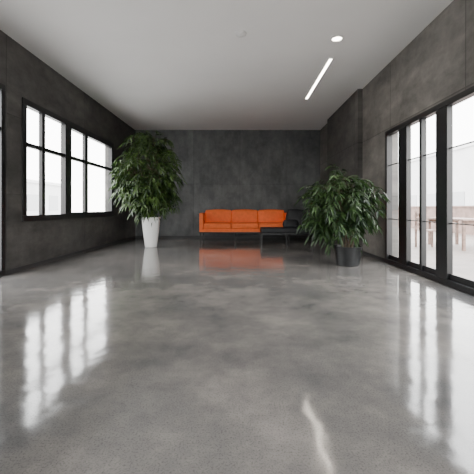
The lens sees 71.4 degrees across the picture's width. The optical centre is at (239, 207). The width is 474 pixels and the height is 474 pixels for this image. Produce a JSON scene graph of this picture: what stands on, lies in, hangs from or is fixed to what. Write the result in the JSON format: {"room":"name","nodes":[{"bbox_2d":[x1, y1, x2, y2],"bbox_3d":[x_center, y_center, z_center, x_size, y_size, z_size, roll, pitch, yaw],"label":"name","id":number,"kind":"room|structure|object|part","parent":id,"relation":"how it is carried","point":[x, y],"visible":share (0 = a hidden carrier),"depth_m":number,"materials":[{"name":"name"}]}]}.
{"room":"lobby","nodes":[
{"label":"lobby","id":0,"kind":"room"},
{"bbox_2d":[27,194,57,210],"bbox_3d":[-18.000,-0.478,19.050,0.080,1.400,27.100,0,0,0],"label":"windows","id":1,"kind":"structure","parent":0,"point":[32,200],"depth_m":29.12,"materials":[{"name":"glass"}]},
{"bbox_2d":[0,30,134,269],"bbox_3d":[-3.510,-0.778,4.050,0.220,3.500,13.300,0,0,0],"label":"wall","id":2,"kind":"structure","parent":0,"point":[23,74],"depth_m":5.80,"materials":[{"name":"concrete"}]},
{"bbox_2d":[0,83,5,276],"bbox_3d":[-3.430,-0.398,3.880,0.100,2.740,1.760,0,0,0],"label":"frame","id":3,"kind":"object","parent":2,"relation":"attached to","point":[2,86],"visible":1,"depth_m":4.70,"materials":[{"name":"black metal"}]},
{"bbox_2d":[22,97,67,221],"bbox_3d":[-3.430,-0.755,5.820,0.100,1.945,1.360,0,0,0],"label":"frame","id":4,"kind":"object","parent":2,"relation":"attached to","point":[42,112],"visible":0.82,"depth_m":5.65,"materials":[{"name":"black metal"}]},
{"bbox_2d":[27,142,64,156],"bbox_3d":[-3.430,-1.018,5.820,0.056,0.065,1.160,0,0,0],"label":"bars","id":5,"kind":"object","parent":2,"relation":"attached to","point":[29,145],"visible":0.71,"depth_m":5.83,"materials":[{"name":"black metal"}]},
{"bbox_2d":[6,236,134,274],"bbox_3d":[-3.393,0.937,7.730,0.015,0.070,5.940,0,0,0],"label":"baseboard","id":6,"kind":"structure","parent":2,"relation":"attached to","point":[24,267],"depth_m":6.15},
{"bbox_2d":[68,120,113,218],"bbox_3d":[-3.430,-0.755,7.670,0.100,1.945,2.340,0,0,0],"label":"frame","id":7,"kind":"object","parent":2,"relation":"attached to","point":[86,134],"visible":0.76,"depth_m":7.23,"materials":[{"name":"black metal"}]},
{"bbox_2d":[72,156,110,170],"bbox_3d":[-3.430,-1.018,7.670,0.056,0.070,2.080,0,0,0],"label":"bars","id":8,"kind":"object","parent":2,"relation":"attached to","point":[76,159],"visible":0.79,"depth_m":7.61,"materials":[{"name":"black metal"}]},
{"bbox_2d":[0,0,452,129],"bbox_3d":[-0.390,-2.653,4.050,6.460,0.250,13.740,0,0,0],"label":"ceiling","id":9,"kind":"structure","parent":0,"point":[152,64],"depth_m":5.37,"materials":[{"name":"paint"}]},
{"bbox_2d":[236,30,246,37],"bbox_3d":[0.015,-2.500,4.770,0.160,0.056,0.160,0,0,0],"label":"smoke detector","id":10,"kind":"object","parent":9,"relation":"attached to","point":[240,33],"visible":1,"depth_m":4.73,"materials":[{"name":"white plastic"}]},
{"bbox_2d":[305,57,332,98],"bbox_3d":[1.530,-2.518,6.570,0.072,0.020,2.060,0,0,0],"label":"recessed light","id":11,"kind":"object","parent":9,"relation":"in","point":[330,59],"visible":1,"depth_m":6.30,"materials":[{"name":"white plastic"}]},
{"bbox_2d":[330,34,343,41],"bbox_3d":[1.442,-2.518,4.907,0.200,0.020,0.200,0,0,0],"label":"recessed light","id":12,"kind":"object","parent":9,"relation":"in","point":[336,38],"depth_m":4.91,"materials":[{"name":"white"}]},
{"bbox_2d":[135,130,319,235],"bbox_3d":[-0.400,-0.778,10.810,6.440,3.500,0.220,0,0,0],"label":"wall","id":13,"kind":"structure","parent":0,"point":[231,170],"depth_m":10.70,"materials":[{"name":"concrete"}]},
{"bbox_2d":[135,236,316,237],"bbox_3d":[-0.393,0.937,10.693,5.985,0.070,0.015,0,0,0],"label":"baseboard","id":14,"kind":"structure","parent":13,"relation":"attached to","point":[135,236],"depth_m":10.69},
{"bbox_2d":[0,228,473,473],"bbox_3d":[2.690,1.072,8.590,12.620,0.200,22.820,0,0,0],"label":"floor","id":15,"kind":"structure","parent":0,"point":[177,355],"depth_m":2.08,"materials":[{"name":"concrete"}]},
{"bbox_2d":[108,131,186,247],"bbox_3d":[-2.272,-0.463,8.189,1.944,2.869,1.668,0,0,0],"label":"ficus tree","id":16,"kind":"object","parent":15,"relation":"on","point":[155,192],"visible":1,"depth_m":7.91,"materials":[{"name":"green plant"}]},
{"bbox_3d":[-2.217,0.600,8.220,0.456,0.745,0.456,0,0,0],"label":"pot","id":17,"kind":"part","parent":16,"relation":"part of","materials":[{"name":"white ceramic"}]},
{"bbox_2d":[199,209,289,240],"bbox_3d":[0.150,0.505,10.130,2.710,0.934,0.860,0,0,0],"label":"sofa","id":18,"kind":"object","parent":15,"relation":"on","point":[214,220],"visible":0.81,"depth_m":10.18,"materials":[{"name":"orange fabric"}]},
{"bbox_3d":[-1.140,0.402,10.120,0.130,0.510,0.810,0,0,0],"label":"arm","id":19,"kind":"part","parent":18,"relation":"part of","materials":[{"name":"orange fabric"}]},
{"bbox_2d":[204,222,231,228],"bbox_3d":[-0.670,0.534,10.030,0.840,0.205,0.660,0,0,0],"label":"seat cushion","id":20,"kind":"object","parent":18,"relation":"on","point":[207,225],"depth_m":9.71,"materials":[{"name":"orange fabric"}]},
{"bbox_2d":[205,209,231,222],"bbox_3d":[-0.670,0.272,10.330,0.866,0.470,0.290,0,-8,0],"label":"cushion","id":21,"kind":"object","parent":18,"relation":"on","point":[214,215],"depth_m":10.20,"materials":[{"name":"orange fabric"}]},
{"bbox_3d":[0.150,0.730,10.140,2.700,0.035,0.840,0,0,0],"label":"frame","id":22,"kind":"part","parent":18,"relation":"part of","materials":[{"name":"black metal"}]},
{"bbox_2d":[231,222,258,228],"bbox_3d":[0.150,0.534,10.030,0.840,0.205,0.660,0,0,0],"label":"seat cushion","id":23,"kind":"object","parent":18,"relation":"on","point":[234,225],"depth_m":9.71,"materials":[{"name":"orange fabric"}]},
{"bbox_2d":[232,209,257,222],"bbox_3d":[0.150,0.272,10.330,0.866,0.470,0.290,0,-8,0],"label":"cushion","id":24,"kind":"object","parent":18,"relation":"on","point":[240,215],"depth_m":10.20,"materials":[{"name":"orange fabric"}]},
{"bbox_2d":[258,222,282,228],"bbox_3d":[0.970,0.534,10.030,0.840,0.205,0.660,0,0,0],"label":"seat cushion","id":25,"kind":"object","parent":18,"relation":"on","point":[260,224],"depth_m":9.71,"materials":[{"name":"orange fabric"}]},
{"bbox_2d":[258,209,283,222],"bbox_3d":[0.970,0.272,10.330,0.866,0.470,0.290,0,-8,0],"label":"cushion","id":26,"kind":"object","parent":18,"relation":"on","point":[266,215],"depth_m":10.20,"materials":[{"name":"orange fabric"}]},
{"bbox_2d":[260,209,313,242],"bbox_3d":[1.300,0.500,9.350,1.440,0.943,0.600,0,0,0],"label":"chaise longue","id":27,"kind":"object","parent":15,"relation":"on","point":[293,220],"visible":0.78,"depth_m":9.21,"materials":[{"name":"black leather"}]},
{"bbox_3d":[1.300,0.832,9.350,1.440,0.280,0.600,0,0,0],"label":"frame","id":28,"kind":"part","parent":27,"relation":"part of","materials":[{"name":"black metal"}]},
{"bbox_2d":[285,209,308,224],"bbox_3d":[1.650,0.312,9.480,0.680,0.580,0.240,5,-15,8],"label":"throw pillow","id":29,"kind":"object","parent":27,"relation":"on","point":[292,214],"depth_m":9.41,"materials":[{"name":"black fabric"}]},
{"bbox_2d":[294,164,389,266],"bbox_3d":[1.720,0.116,5.659,1.606,1.712,1.403,0,0,0],"label":"potted plant","id":30,"kind":"object","parent":15,"relation":"on","point":[355,206],"visible":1,"depth_m":5.42,"materials":[{"name":"plant"}]},
{"bbox_2d":[334,244,362,266],"bbox_3d":[1.840,0.809,5.630,0.470,0.325,0.470,0,0,0],"label":"pot","id":31,"kind":"object","parent":30,"relation":"attached to","point":[348,255],"depth_m":5.46,"materials":[{"name":"grey ceramic"}]},
{"bbox_2d":[415,211,435,246],"bbox_3d":[4.740,0.542,8.300,0.460,0.920,0.440,0,0,0],"label":"chair","id":32,"kind":"object","parent":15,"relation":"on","point":[416,213],"visible":0.39,"depth_m":8.48,"materials":[{"name":"beige wood"}]},
{"bbox_2d":[411,206,473,234],"bbox_3d":[8.700,0.457,9.000,0.300,1.090,22.000,0,0,0],"label":"wall","id":33,"kind":"structure","parent":15,"relation":"on","point":[458,211],"depth_m":13.11,"materials":[{"name":"ceramic"}]},
{"bbox_2d":[427,217,473,250],"bbox_3d":[5.600,0.632,8.390,0.900,0.740,1.580,0,0,0],"label":"table","id":34,"kind":"object","parent":15,"relation":"on","point":[433,219],"visible":0.7,"depth_m":8.23,"materials":[{"name":"beige wood"}]},
{"bbox_2d":[320,0,473,257],"bbox_3d":[2.710,-0.778,4.050,0.220,3.500,13.300,0,0,0],"label":"wall","id":35,"kind":"structure","parent":0,"point":[437,65],"depth_m":5.15,"materials":[{"name":"concrete"}]},
{"bbox_2d":[327,89,362,253],"bbox_3d":[2.550,-0.778,8.225,0.100,3.500,2.450,0,0,0],"label":"pilaster","id":36,"kind":"object","parent":35,"relation":"attached to","point":[345,125],"visible":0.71,"depth_m":7.67,"materials":[{"name":"concrete"}]},
{"bbox_2d":[362,251,384,261],"bbox_3d":[2.592,0.937,6.440,0.015,0.070,1.120,0,0,0],"label":"baseboard","id":37,"kind":"structure","parent":35,"relation":"attached to","point":[382,259],"depth_m":6.34,"materials":[{"name":"black"}]},
{"bbox_2d":[385,86,473,295],"bbox_3d":[2.630,-0.191,3.090,0.100,2.325,5.580,0,0,0],"label":"frame","id":38,"kind":"object","parent":35,"relation":"attached to","point":[443,111],"visible":0.88,"depth_m":4.71,"materials":[{"name":"black metal"}]},
{"bbox_2d":[389,141,473,287],"bbox_3d":[2.630,0.084,3.090,0.014,1.677,5.430,0,0,0],"label":"bars","id":39,"kind":"object","parent":38,"relation":"attached to","point":[455,278],"visible":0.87,"depth_m":4.27,"materials":[{"name":"black metal"}]},
{"bbox_2d":[411,191,464,205],"bbox_3d":[16.000,-0.478,24.250,0.080,1.400,33.500,0,0,0],"label":"windows","id":40,"kind":"structure","parent":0,"point":[458,197],"depth_m":26.94,"materials":[{"name":"glass"}]},
{"label":"outside","id":41,"kind":"structure","parent":0,"visible":0},
{"bbox_3d":[0.000,1.322,7.500,90.000,0.200,105.000,0,0,0],"label":"ground","id":42,"kind":"structure","parent":41,"visible":0},
{"bbox_2d":[27,182,60,214],"bbox_3d":[-22.000,-0.478,19.000,8.000,3.400,30.000,0,0,0],"label":"facade","id":43,"kind":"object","parent":42,"relation":"on","point":[32,188],"visible":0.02,"depth_m":30.86,"materials":[{"name":"white"}]},
{"bbox_2d":[27,179,60,185],"bbox_3d":[-22.000,-2.303,19.000,8.300,0.250,30.300,0,0,0],"label":"parapet","id":44,"kind":"object","parent":43,"relation":"on","point":[28,180],"visible":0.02,"depth_m":30.51,"materials":[{"name":"white"}]},
{"bbox_2d":[411,146,473,205],"bbox_3d":[20.000,-1.528,25.000,8.000,5.500,38.000,0,0,0],"label":"facade","id":45,"kind":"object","parent":42,"relation":"on","point":[463,159],"visible":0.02,"depth_m":24.16,"materials":[{"name":"white"}]},
{"bbox_2d":[411,142,473,161],"bbox_3d":[20.000,-4.403,25.000,8.300,0.250,38.300,0,0,0],"label":"parapet","id":46,"kind":"object","parent":45,"relation":"on","point":[470,144],"visible":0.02,"depth_m":24.16,"materials":[{"name":"white"}]}
]}

